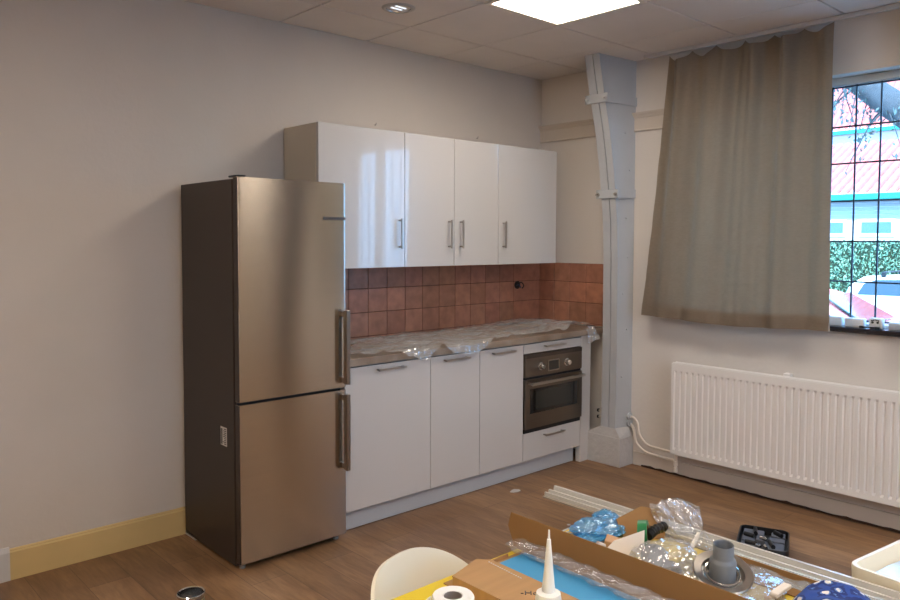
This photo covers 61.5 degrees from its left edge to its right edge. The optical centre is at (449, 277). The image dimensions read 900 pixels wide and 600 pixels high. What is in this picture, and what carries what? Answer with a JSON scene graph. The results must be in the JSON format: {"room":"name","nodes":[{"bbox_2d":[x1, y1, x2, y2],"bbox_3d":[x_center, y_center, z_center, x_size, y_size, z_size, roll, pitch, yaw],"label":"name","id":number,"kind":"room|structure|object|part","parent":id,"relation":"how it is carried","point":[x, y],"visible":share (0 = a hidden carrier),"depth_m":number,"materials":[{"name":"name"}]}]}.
{"room":"kitchen","nodes":[
{"label":"kitchen","id":0,"kind":"room"},
{"bbox_2d":[0,0,541,548],"bbox_3d":[-1.809,-0.097,3.679,7.300,3.050,0.120,-2,4,-42],"label":"wall","id":1,"kind":"structure","parent":0,"point":[108,108],"depth_m":3.77,"materials":[{"name":"paint"}]},
{"bbox_2d":[0,507,185,582],"bbox_3d":[-2.579,1.336,2.954,4.900,0.152,0.018,-2,4,-42],"label":"baseboard","id":2,"kind":"structure","parent":1,"relation":"attached to","point":[41,556],"depth_m":3.69,"materials":[{"name":"paint"}]},
{"bbox_2d":[284,122,404,268],"bbox_3d":[-0.598,-0.455,4.404,0.599,0.796,0.394,-2,4,-42],"label":"upper cabinet","id":3,"kind":"object","parent":1,"relation":"attached to","point":[369,162],"visible":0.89,"depth_m":4.29,"materials":[{"name":"beige laminate"}]},
{"bbox_3d":[-0.289,-0.257,4.455,0.012,0.179,0.036,-2,4,-42],"label":"handle","id":4,"kind":"part","parent":3,"relation":"part of","materials":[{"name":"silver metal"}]},
{"bbox_2d":[345,263,539,339],"bbox_3d":[-0.133,0.140,5.138,2.249,0.459,0.010,-2,4,-42],"label":"tile backsplash","id":5,"kind":"structure","parent":1,"relation":"attached to","point":[389,301],"depth_m":5.17,"materials":[{"name":"tile"}]},
{"bbox_2d":[514,281,523,288],"bbox_3d":[0.525,0.059,5.695,0.064,0.060,0.050,-2,4,-42],"label":"socket","id":6,"kind":"object","parent":5,"relation":"attached to","point":[517,283],"visible":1,"depth_m":5.70,"materials":[{"name":"black plastic"}]},
{"bbox_2d":[404,133,498,266],"bbox_3d":[-0.081,-0.476,4.876,0.799,0.796,0.394,-2,4,-42],"label":"upper cabinet","id":7,"kind":"object","parent":1,"relation":"attached to","point":[451,185],"visible":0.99,"depth_m":4.73,"materials":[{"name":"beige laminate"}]},
{"bbox_3d":[-0.128,-0.465,4.631,0.397,0.796,0.022,-2,4,-42],"label":"door","id":8,"kind":"part","parent":7,"relation":"part of","materials":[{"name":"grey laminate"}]},
{"bbox_3d":[0.003,-0.269,4.722,0.012,0.179,0.036,-2,4,-42],"label":"handle","id":9,"kind":"part","parent":7,"relation":"part of","materials":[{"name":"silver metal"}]},
{"bbox_3d":[0.076,-0.272,4.789,0.012,0.179,0.036,-2,4,-42],"label":"handle","id":10,"kind":"part","parent":7,"relation":"part of","materials":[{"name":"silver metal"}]},
{"bbox_3d":[0.167,-0.477,4.901,0.397,0.796,0.022,-2,4,-42],"label":"door","id":11,"kind":"part","parent":7,"relation":"part of","materials":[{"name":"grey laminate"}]},
{"bbox_2d":[498,144,556,264],"bbox_3d":[0.435,-0.497,5.348,0.599,0.796,0.394,-2,4,-42],"label":"upper cabinet","id":12,"kind":"object","parent":1,"relation":"attached to","point":[527,177],"visible":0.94,"depth_m":5.21,"materials":[{"name":"beige laminate"}]},
{"bbox_3d":[0.366,-0.284,5.054,0.012,0.179,0.036,-2,4,-42],"label":"handle","id":13,"kind":"part","parent":12,"relation":"part of","materials":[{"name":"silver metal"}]},
{"bbox_2d":[0,448,899,599],"bbox_3d":[0.380,1.532,1.208,6.900,0.050,6.600,-2,4,-42],"label":"floor","id":14,"kind":"structure","parent":0,"point":[473,525],"depth_m":3.94,"materials":[{"name":"wood"}]},
{"bbox_2d":[176,586,204,599],"bbox_3d":[-1.065,1.351,3.112,0.113,0.117,0.113,-2,4,-42],"label":"metal can","id":15,"kind":"object","parent":14,"relation":"on","point":[191,592],"visible":1,"depth_m":3.15,"materials":[{"name":"silver metal"}]},
{"bbox_2d":[181,175,350,568],"bbox_3d":[-0.949,0.439,3.915,0.601,1.862,0.674,-2,4,-42],"label":"refrigerator","id":16,"kind":"object","parent":14,"relation":"on","point":[266,321],"visible":1,"depth_m":3.70,"materials":[{"name":"silver metal"}]},
{"bbox_2d":[221,428,225,444],"bbox_3d":[-1.089,0.765,3.636,0.001,0.077,0.054,-2,4,-42],"label":"label","id":17,"kind":"object","parent":16,"relation":"attached to","point":[223,430],"depth_m":3.64,"materials":[{"name":"white plastic"}]},
{"bbox_3d":[-0.990,0.061,3.499,0.002,1.042,0.036,-2,4,-42],"label":"edge trim","id":18,"kind":"part","parent":16,"relation":"part of","materials":[{"name":"brown paint"}]},
{"bbox_3d":[-0.993,0.975,3.543,0.002,0.752,0.036,-2,4,-42],"label":"edge trim","id":19,"kind":"part","parent":16,"relation":"part of","materials":[{"name":"brown paint"}]},
{"bbox_3d":[-0.771,0.966,3.745,0.598,0.756,0.040,-2,4,-42],"label":"freezer door","id":20,"kind":"part","parent":16,"relation":"part of","materials":[{"name":"metal"}]},
{"bbox_3d":[-0.768,0.052,3.700,0.598,1.046,0.040,-2,4,-42],"label":"fridge door","id":21,"kind":"part","parent":16,"relation":"part of","materials":[{"name":"metal"}]},
{"bbox_3d":[-0.533,0.358,3.871,0.022,0.380,0.054,-2,4,-42],"label":"handle","id":22,"kind":"part","parent":16,"relation":"part of","materials":[{"name":"silver metal"}]},
{"bbox_3d":[-0.535,0.796,3.892,0.022,0.395,0.054,-2,4,-42],"label":"handle","id":23,"kind":"part","parent":16,"relation":"part of","materials":[{"name":"silver metal"}]},
{"bbox_2d":[341,357,429,512],"bbox_3d":[-0.521,0.900,4.390,0.599,0.898,0.626,-2,4,-42],"label":"base cabinet","id":24,"kind":"object","parent":14,"relation":"on","point":[390,401],"visible":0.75,"depth_m":4.18,"materials":[{"name":"beige laminate"}]},
{"bbox_3d":[-0.321,0.499,4.153,0.194,0.012,0.036,-2,4,-42],"label":"handle","id":25,"kind":"part","parent":24,"relation":"part of","materials":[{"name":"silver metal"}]},
{"bbox_2d":[350,321,602,366],"bbox_3d":[0.078,0.406,4.922,2.267,0.039,0.610,-2,4,-42],"label":"countertop","id":26,"kind":"structure","parent":24,"relation":"on","point":[566,330],"depth_m":4.77,"materials":[{"name":"laminate"}]},
{"bbox_2d":[350,342,383,349],"bbox_3d":[-0.639,0.395,4.393,0.480,0.029,0.290,-2,4,-42],"label":"heap","id":27,"kind":"object","parent":26,"relation":"on","point":[355,346],"visible":0.32,"depth_m":4.43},
{"bbox_2d":[350,318,584,354],"bbox_3d":[0.064,0.379,4.865,2.115,0.124,0.607,-2,4,-42],"label":"plastic sheet","id":28,"kind":"object","parent":26,"relation":"on","point":[530,318],"visible":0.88,"depth_m":4.79,"materials":[{"name":"white"}]},
{"bbox_2d":[371,547,467,599],"bbox_3d":[0.069,1.089,1.766,0.501,0.786,0.555,2,3,31],"label":"shell chair","id":29,"kind":"object","parent":14,"relation":"on","point":[411,569],"visible":0.64,"depth_m":1.91,"materials":[{"name":"beige plastic"}]},
{"bbox_2d":[429,350,479,488],"bbox_3d":[-0.152,0.885,4.728,0.399,0.898,0.626,-2,4,-42],"label":"base cabinet","id":30,"kind":"object","parent":14,"relation":"on","point":[454,377],"visible":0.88,"depth_m":4.51,"materials":[{"name":"beige laminate"}]},
{"bbox_3d":[0.043,0.484,4.485,0.199,0.012,0.036,-2,4,-42],"label":"handle","id":31,"kind":"part","parent":30,"relation":"part of","materials":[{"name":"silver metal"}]},
{"bbox_2d":[346,448,572,529],"bbox_3d":[0.135,1.277,4.718,1.988,0.114,0.018,-2,4,-42],"label":"board","id":32,"kind":"object","parent":14,"relation":"on","point":[363,516],"visible":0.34,"depth_m":4.59,"materials":[{"name":"grey laminate"}]},
{"bbox_2d":[477,344,522,474],"bbox_3d":[0.143,0.873,4.997,0.399,0.898,0.626,-2,4,-42],"label":"base cabinet","id":33,"kind":"object","parent":14,"relation":"on","point":[500,368],"visible":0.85,"depth_m":4.78,"materials":[{"name":"beige laminate"}]},
{"bbox_3d":[0.342,0.472,4.758,0.199,0.012,0.036,-2,4,-42],"label":"handle","id":34,"kind":"part","parent":33,"relation":"part of","materials":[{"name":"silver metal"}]},
{"bbox_2d":[521,337,580,461],"bbox_3d":[0.512,0.858,5.334,0.598,0.898,0.626,-2,4,-42],"label":"base cabinet","id":35,"kind":"object","parent":14,"relation":"on","point":[547,441],"visible":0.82,"depth_m":5.12,"materials":[{"name":"beige laminate"}]},
{"bbox_3d":[0.690,1.108,5.150,0.596,0.182,0.022,-2,4,-42],"label":"drawer","id":36,"kind":"part","parent":35,"relation":"part of","materials":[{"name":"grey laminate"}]},
{"bbox_3d":[0.693,0.461,5.119,0.596,0.062,0.022,-2,4,-42],"label":"drawer","id":37,"kind":"part","parent":35,"relation":"part of","materials":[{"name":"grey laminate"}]},
{"bbox_2d":[523,346,585,433],"bbox_3d":[0.537,0.745,5.301,0.592,0.524,0.601,-2,4,-42],"label":"oven","id":38,"kind":"object","parent":35,"relation":"in","point":[552,379],"visible":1,"depth_m":5.09,"materials":[{"name":"silver metal"}]},
{"bbox_3d":[0.611,0.589,4.999,0.052,0.052,0.030,-2,4,-42],"label":"knob","id":39,"kind":"part","parent":38,"relation":"part of","materials":[{"name":"silver metal"}]},
{"bbox_3d":[0.697,0.825,5.130,0.592,0.325,0.033,-2,4,-42],"label":"oven door","id":40,"kind":"part","parent":38,"relation":"part of","materials":[{"name":"metal"}]},
{"bbox_3d":[0.697,0.571,5.119,0.592,0.150,0.031,-2,4,-42],"label":"control panel","id":41,"kind":"part","parent":38,"relation":"part of","materials":[{"name":"metal"}]},
{"bbox_3d":[0.699,0.808,5.111,0.368,0.124,0.001,-2,4,-42],"label":"pane","id":42,"kind":"part","parent":38,"relation":"part of","materials":[{"name":"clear glass"}]},
{"bbox_3d":[0.702,0.808,5.122,0.498,0.164,0.012,-2,4,-42],"label":"glass","id":43,"kind":"part","parent":38,"relation":"part of","materials":[{"name":"black glass"}]},
{"bbox_3d":[0.725,0.687,5.094,0.554,0.018,0.047,-2,4,-42],"label":"handle","id":44,"kind":"part","parent":38,"relation":"part of","materials":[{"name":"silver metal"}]},
{"bbox_3d":[0.810,0.581,5.181,0.052,0.052,0.030,-2,4,-42],"label":"knob","id":45,"kind":"part","parent":38,"relation":"part of","materials":[{"name":"silver metal"}]},
{"bbox_3d":[0.707,1.052,5.122,0.204,0.012,0.036,-2,4,-42],"label":"handle","id":46,"kind":"part","parent":35,"relation":"part of","materials":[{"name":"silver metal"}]},
{"bbox_3d":[0.709,0.455,5.093,0.204,0.012,0.036,-2,4,-42],"label":"handle","id":47,"kind":"part","parent":35,"relation":"part of","materials":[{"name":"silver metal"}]},
{"bbox_2d":[575,335,590,461],"bbox_3d":[0.947,0.858,5.385,0.109,0.897,0.040,-2,4,-42],"label":"filler panel","id":48,"kind":"object","parent":14,"relation":"on","point":[581,451],"visible":0.7,"depth_m":5.37,"materials":[{"name":"grey laminate"}]},
{"bbox_2d":[391,517,817,599],"bbox_3d":[0.256,1.103,1.569,1.400,0.772,0.800,-2,4,-42],"label":"table","id":49,"kind":"object","parent":14,"relation":"on","point":[756,592],"depth_m":1.83,"materials":[{"name":"laminate"}]},
{"bbox_2d":[426,586,473,599],"bbox_3d":[-0.008,0.704,1.563,0.128,0.084,0.089,-2,4,-42],"label":"toilet roll","id":50,"kind":"object","parent":49,"relation":"on","point":[447,592],"visible":1,"depth_m":1.59,"materials":[{"name":"white paper"}]},
{"bbox_2d":[535,530,561,599],"bbox_3d":[0.176,0.604,1.357,0.049,0.306,0.049,-2,4,-42],"label":"cartridge","id":51,"kind":"object","parent":49,"relation":"on","point":[548,591],"visible":1,"depth_m":1.35,"materials":[{"name":"white plastic"}]},
{"bbox_2d":[562,515,621,542],"bbox_3d":[0.373,0.714,2.087,0.295,0.016,0.115,-2,4,-42],"label":"plastic bag","id":52,"kind":"object","parent":49,"relation":"on","point":[598,532],"visible":0.38,"depth_m":2.12,"materials":[{"name":"blue plastic"}]},
{"bbox_2d":[444,512,749,599],"bbox_3d":[0.333,0.697,1.642,0.290,0.092,0.826,-2,4,-42],"label":"carton","id":53,"kind":"object","parent":49,"relation":"on","point":[487,579],"visible":0.74,"depth_m":1.78,"materials":[{"name":"brown cardboard"}]},
{"bbox_2d":[444,551,641,599],"bbox_3d":[0.348,0.731,1.620,0.282,0.027,0.770,-2,4,-42],"label":"tray","id":54,"kind":"object","parent":53,"relation":"on","point":[487,579],"depth_m":1.78,"materials":[{"name":"cardboard"}]},
{"bbox_2d":[500,552,639,599],"bbox_3d":[0.359,0.734,1.609,0.222,0.013,0.730,-2,4,-42],"label":"sheet","id":55,"kind":"object","parent":53,"relation":"in","point":[580,587],"visible":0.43,"depth_m":1.79,"materials":[{"name":"blue plastic"}]},
{"bbox_2d":[604,534,619,546],"bbox_3d":[0.432,0.704,2.007,0.044,0.032,0.037,1,3,20],"label":"carton","id":56,"kind":"object","parent":49,"relation":"on","point":[609,539],"visible":0.4,"depth_m":2.00,"materials":[{"name":"brown cardboard"}]},
{"bbox_2d":[607,530,644,556],"bbox_3d":[0.450,0.691,1.957,0.119,0.063,0.024,0,3,-7],"label":"card","id":57,"kind":"object","parent":49,"relation":"on","point":[625,545],"visible":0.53,"depth_m":1.96,"materials":[{"name":"beige paper"}]},
{"bbox_2d":[616,506,665,539],"bbox_3d":[0.528,0.686,2.106,0.130,0.071,0.071,-1,3,-17],"label":"cardboard piece","id":58,"kind":"object","parent":49,"relation":"on","point":[627,523],"visible":0.59,"depth_m":2.11,"materials":[{"name":"brown cardboard"}]},
{"bbox_2d":[637,520,649,546],"bbox_3d":[0.517,0.688,2.021,0.032,0.076,0.074,1,3,20],"label":"tape roll","id":59,"kind":"object","parent":49,"relation":"on","point":[642,525],"visible":0.53,"depth_m":2.00,"materials":[{"name":"green plastic"}]},
{"bbox_2d":[647,521,667,539],"bbox_3d":[0.552,0.679,2.027,0.072,0.039,0.031,-2,3,-34],"label":"corrugated hose","id":60,"kind":"object","parent":49,"relation":"on","point":[653,531],"visible":0.94,"depth_m":2.02,"materials":[{"name":"black plastic"}]},
{"bbox_2d":[629,538,696,575],"bbox_3d":[0.534,0.698,1.898,0.222,0.067,0.153,-2,4,-42],"label":"clear bag","id":61,"kind":"object","parent":49,"relation":"on","point":[661,538],"visible":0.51,"depth_m":1.93,"materials":[{"name":"white"}]},
{"bbox_2d":[641,544,668,565],"bbox_3d":[0.513,0.703,1.897,0.062,0.051,0.066,-2,4,-42],"label":"plug","id":62,"kind":"object","parent":61,"relation":"in","point":[656,554],"visible":0.75,"depth_m":1.90,"materials":[{"name":"grey plastic"}]},
{"bbox_2d":[660,561,681,573],"bbox_3d":[0.540,0.714,1.850,0.052,0.026,0.052,-2,4,-42],"label":"disc","id":63,"kind":"object","parent":61,"relation":"in","point":[673,566],"visible":0.62,"depth_m":1.85,"materials":[{"name":"grey metal"}]},
{"bbox_3d":[0.648,0.684,1.940,0.094,0.075,0.117,-2,4,-42],"label":"clear bag corner","id":64,"kind":"object","parent":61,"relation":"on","visible":0},
{"bbox_2d":[688,532,699,553],"bbox_3d":[0.642,0.698,1.989,0.009,0.020,0.110,2,3,30],"label":"strip","id":65,"kind":"object","parent":64,"relation":"on","point":[690,550],"visible":1,"depth_m":1.98,"materials":[{"name":"beige plastic"}]},
{"bbox_2d":[543,485,899,599],"bbox_3d":[0.853,0.721,1.859,0.068,0.025,1.582,-2,4,-42],"label":"plastic trim strips","id":66,"kind":"object","parent":49,"relation":"on","point":[677,532],"visible":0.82,"depth_m":2.00,"materials":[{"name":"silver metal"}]},
{"bbox_3d":[0.775,0.722,1.813,0.058,0.030,0.220,-2,4,-42],"label":"cardboard strip","id":67,"kind":"part","parent":49,"relation":"part of","materials":[{"name":"brown cardboard"}]},
{"bbox_2d":[793,580,870,599],"bbox_3d":[0.820,0.706,1.625,0.233,0.078,0.177,-2,4,-42],"label":"patterned cloth","id":68,"kind":"object","parent":49,"relation":"on","point":[824,589],"visible":1,"depth_m":1.62,"materials":[{"name":"blue fabric"}]},
{"bbox_3d":[0.657,0.721,1.795,0.310,0.030,0.283,-2,4,-42],"label":"clear bag","id":69,"kind":"object","parent":49,"relation":"on","visible":0},
{"bbox_2d":[692,539,753,594],"bbox_3d":[0.640,0.679,1.774,0.132,0.119,0.133,-2,4,-42],"label":"sink drain","id":70,"kind":"object","parent":69,"relation":"on","point":[719,567],"visible":0.91,"depth_m":1.76,"materials":[{"name":"silver metal"}]},
{"bbox_2d":[702,565,742,587],"bbox_3d":[0.641,0.713,1.783,0.091,0.049,0.091,-2,4,-42],"label":"basket","id":71,"kind":"object","parent":70,"relation":"on","point":[719,578],"depth_m":1.75,"materials":[{"name":"silver metal"}]},
{"bbox_2d":[709,539,736,587],"bbox_3d":[0.640,0.671,1.774,0.064,0.103,0.063,-2,4,-42],"label":"socket","id":72,"kind":"object","parent":70,"relation":"attached to","point":[722,562],"depth_m":1.75,"materials":[{"name":"grey plastic"}]},
{"bbox_2d":[764,582,791,599],"bbox_3d":[0.753,0.723,1.738,0.075,0.022,0.032,-2,4,-42],"label":"stick","id":73,"kind":"object","parent":69,"relation":"in","point":[784,587],"visible":1,"depth_m":1.72,"materials":[{"name":"beige wood"}]},
{"bbox_2d":[584,53,636,467],"bbox_3d":[1.054,-0.091,5.226,0.388,2.808,0.285,-2,4,-42],"label":"column","id":74,"kind":"structure","parent":14,"relation":"on","point":[612,98],"depth_m":5.22,"materials":[{"name":"paint"}]},
{"bbox_2d":[597,408,669,452],"bbox_3d":[1.284,1.057,5.266,0.052,0.216,0.625,-2,4,-42],"label":"pipe","id":75,"kind":"object","parent":74,"relation":"attached to","point":[630,416],"visible":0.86,"depth_m":5.23,"materials":[{"name":"beige paint"}]},
{"bbox_2d":[597,415,673,460],"bbox_3d":[1.284,1.106,5.269,0.052,0.222,0.625,-2,4,-42],"label":"pipe","id":76,"kind":"object","parent":74,"relation":"attached to","point":[629,422],"visible":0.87,"depth_m":5.25,"materials":[{"name":"beige paint"}]},
{"bbox_2d":[736,525,789,556],"bbox_3d":[1.595,1.350,3.852,0.244,0.067,0.308,2,3,26],"label":"case","id":77,"kind":"object","parent":14,"relation":"on","point":[777,541],"visible":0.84,"depth_m":3.87,"materials":[{"name":"black plastic"}]},
{"bbox_3d":[1.549,1.116,1.705,0.680,0.742,0.985,-2,4,-42],"label":"table","id":78,"kind":"object","parent":14,"relation":"on","visible":0},
{"bbox_2d":[851,540,899,591],"bbox_3d":[1.338,0.718,1.757,0.550,0.044,0.548,-2,3,-34],"label":"tray","id":79,"kind":"object","parent":78,"relation":"on","point":[881,567],"visible":0.97,"depth_m":1.85,"materials":[{"name":"beige plastic"}]},
{"bbox_2d":[183,0,899,79],"bbox_3d":[0.390,-1.372,1.067,6.900,0.170,6.600,-2,4,-42],"label":"ceiling","id":80,"kind":"structure","parent":0,"point":[473,32],"depth_m":4.33,"materials":[{"name":"tile"}]},
{"bbox_2d":[382,3,414,13],"bbox_3d":[-0.274,-1.440,4.022,0.180,0.029,0.180,-2,4,-42],"label":"recessed light","id":81,"kind":"object","parent":80,"relation":"in","point":[412,8],"visible":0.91,"depth_m":4.01,"materials":[{"name":"white paint"}]},
{"bbox_2d":[484,0,646,25],"bbox_3d":[0.598,-1.438,3.925,0.597,0.034,0.597,-2,4,-42],"label":"ceiling light panel","id":82,"kind":"object","parent":80,"relation":"attached to","point":[553,12],"visible":0.99,"depth_m":4.01,"materials":[{"name":"beige plastic"}]},
{"bbox_2d":[644,3,899,59],"bbox_3d":[2.482,-1.396,3.740,0.030,0.024,3.515,-2,4,-42],"label":"rail","id":83,"kind":"object","parent":80,"relation":"attached to","point":[897,5],"visible":1,"depth_m":4.36,"materials":[{"name":"white metal"}]},
{"bbox_2d":[641,21,834,331],"bbox_3d":[1.708,-0.565,4.603,0.100,1.724,1.221,-2,4,-42],"label":"curtain","id":84,"kind":"object","parent":83,"relation":"hanging from","point":[740,234],"visible":1,"depth_m":4.52,"materials":[{"name":"fabric"}]},
{"bbox_2d":[541,9,899,514],"bbox_3d":[3.041,-0.075,3.563,0.300,3.050,6.600,-2,4,-42],"label":"wall","id":85,"kind":"structure","parent":0,"point":[868,44],"depth_m":5.10,"materials":[{"name":"paint"}]},
{"bbox_2d":[539,263,602,326],"bbox_3d":[0.903,0.120,5.681,0.010,0.453,0.607,-2,4,-42],"label":"tiled side splash","id":86,"kind":"object","parent":85,"relation":"attached to","point":[572,292],"visible":0.91,"depth_m":5.66,"materials":[{"name":"tile"}]},
{"bbox_2d":[538,109,663,142],"bbox_3d":[1.094,-1.075,5.399,0.038,0.127,1.190,-2,4,-42],"label":"trim","id":87,"kind":"structure","parent":85,"relation":"attached to","point":[652,119],"depth_m":5.53,"materials":[{"name":"paint"}]},
{"bbox_2d":[633,451,899,529],"bbox_3d":[3.217,1.373,3.202,0.014,0.095,5.720,-2,4,-42],"label":"baseboard","id":88,"kind":"structure","parent":85,"relation":"attached to","point":[829,505],"depth_m":4.55,"materials":[{"name":"paint"}]},
{"bbox_2d":[641,465,899,532],"bbox_3d":[3.218,1.411,3.191,0.002,0.020,5.600,-2,4,-42],"label":"trim","id":89,"kind":"structure","parent":85,"relation":"attached to","point":[645,466],"depth_m":4.54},
{"bbox_2d":[670,361,899,507],"bbox_3d":[2.050,0.944,4.382,0.116,0.740,1.707,-2,4,-42],"label":"panel radiator","id":90,"kind":"object","parent":85,"relation":"attached to","point":[844,439],"visible":1,"depth_m":4.38,"materials":[{"name":"white metal"}]},
{"bbox_2d":[673,361,899,393],"bbox_3d":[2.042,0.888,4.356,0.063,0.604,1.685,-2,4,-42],"label":"grille","id":91,"kind":"object","parent":90,"relation":"attached to","point":[688,378],"depth_m":4.58,"materials":[{"name":"white metal"}]},
{"bbox_2d":[830,69,899,327],"bbox_3d":[2.592,-0.408,4.017,0.070,1.430,2.900,-2,4,-42],"label":"window","id":92,"kind":"structure","parent":85,"relation":"in","point":[893,75],"depth_m":4.26,"materials":[{"name":"grey paint"}]},
{"bbox_2d":[830,325,899,336],"bbox_3d":[2.514,0.307,3.982,0.135,0.028,3.020,-2,4,-42],"label":"window sill","id":93,"kind":"structure","parent":85,"relation":"attached to","point":[883,332],"depth_m":4.15,"materials":[{"name":"black"}]},
{"bbox_2d":[829,315,844,325],"bbox_3d":[2.211,0.248,4.330,0.050,0.052,0.075,-2,4,-42],"label":"box","id":94,"kind":"object","parent":93,"relation":"on","point":[833,320],"visible":0.81,"depth_m":4.31,"materials":[{"name":"white plastic"}]},
{"bbox_2d":[845,317,865,326],"bbox_3d":[2.275,0.254,4.242,0.045,0.050,0.100,-2,4,-42],"label":"box","id":95,"kind":"object","parent":93,"relation":"on","point":[849,321],"visible":0.9,"depth_m":4.22,"materials":[{"name":"white plastic"}]},
{"bbox_2d":[859,317,884,328],"bbox_3d":[2.323,0.253,4.165,0.067,0.060,0.112,-2,4,-42],"label":"power adapter","id":96,"kind":"object","parent":93,"relation":"on","point":[874,323],"visible":1,"depth_m":4.14,"materials":[{"name":"white plastic"}]},
{"bbox_3d":[2.302,0.275,4.153,0.018,0.014,0.103,-2,4,-42],"label":"cord","id":97,"kind":"part","parent":96,"relation":"part of","materials":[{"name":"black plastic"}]},
{"bbox_2d":[888,322,899,330],"bbox_3d":[2.451,0.268,4.068,0.050,0.040,0.155,-2,4,-42],"label":"box","id":98,"kind":"object","parent":93,"relation":"on","point":[892,325],"visible":1,"depth_m":4.09,"materials":[{"name":"white plastic"}]},
{"label":"outside","id":99,"kind":"structure","parent":0,"visible":0},
{"bbox_3d":[27.297,0.329,43.850,89.600,0.200,100.000,-2,4,-42],"label":"ground","id":100,"kind":"structure","parent":99,"visible":0},
{"bbox_2d":[829,289,899,324],"bbox_3d":[6.169,0.905,13.013,1.960,1.498,4.210,-2,4,-42],"label":"parked car","id":101,"kind":"object","parent":100,"relation":"on","point":[839,305],"visible":0.08,"depth_m":12.36,"materials":[{"name":"red paint"}]},
{"bbox_2d":[830,138,899,240],"bbox_3d":[17.715,-2.165,28.159,8.750,6.240,18.600,-2,4,-42],"label":"house","id":102,"kind":"structure","parent":100,"relation":"on","point":[865,219],"depth_m":26.64,"materials":[{"name":"grey"}]},
{"bbox_3d":[13.706,-1.766,27.087,0.014,0.380,0.700,-2,4,-42],"label":"pane","id":103,"kind":"part","parent":102,"relation":"part of","materials":[{"name":"teal"}]},
{"bbox_3d":[14.668,-1.712,26.037,0.014,0.380,0.950,-2,4,-42],"label":"pane","id":104,"kind":"part","parent":102,"relation":"part of","materials":[{"name":"teal glass"}]},
{"bbox_2d":[830,238,899,292],"bbox_3d":[12.742,0.037,22.683,1.406,2.417,12.595,-2,4,-42],"label":"hedge","id":105,"kind":"object","parent":100,"relation":"on","point":[864,254],"visible":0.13,"depth_m":22.53,"materials":[{"name":"green plant"}]},
{"bbox_2d":[831,81,899,194],"bbox_3d":[26.960,-7.008,44.520,12.750,14.390,34.600,-2,4,-42],"label":"house","id":106,"kind":"structure","parent":100,"relation":"on","point":[839,137],"depth_m":41.43,"materials":[{"name":"white"}]},
{"bbox_2d":[834,82,899,175],"bbox_3d":[7.529,-1.328,10.547,7.909,6.704,1.980,2,4,39],"label":"street tree","id":107,"kind":"object","parent":100,"relation":"on","point":[870,95],"visible":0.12,"depth_m":11.27,"materials":[{"name":"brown plant"}]},
{"bbox_2d":[846,270,899,320],"bbox_3d":[11.536,0.674,17.510,1.960,1.560,4.210,-2,4,-42],"label":"parked car","id":108,"kind":"object","parent":100,"relation":"on","point":[888,295],"visible":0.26,"depth_m":17.84,"materials":[{"name":"white paint"}]}
]}

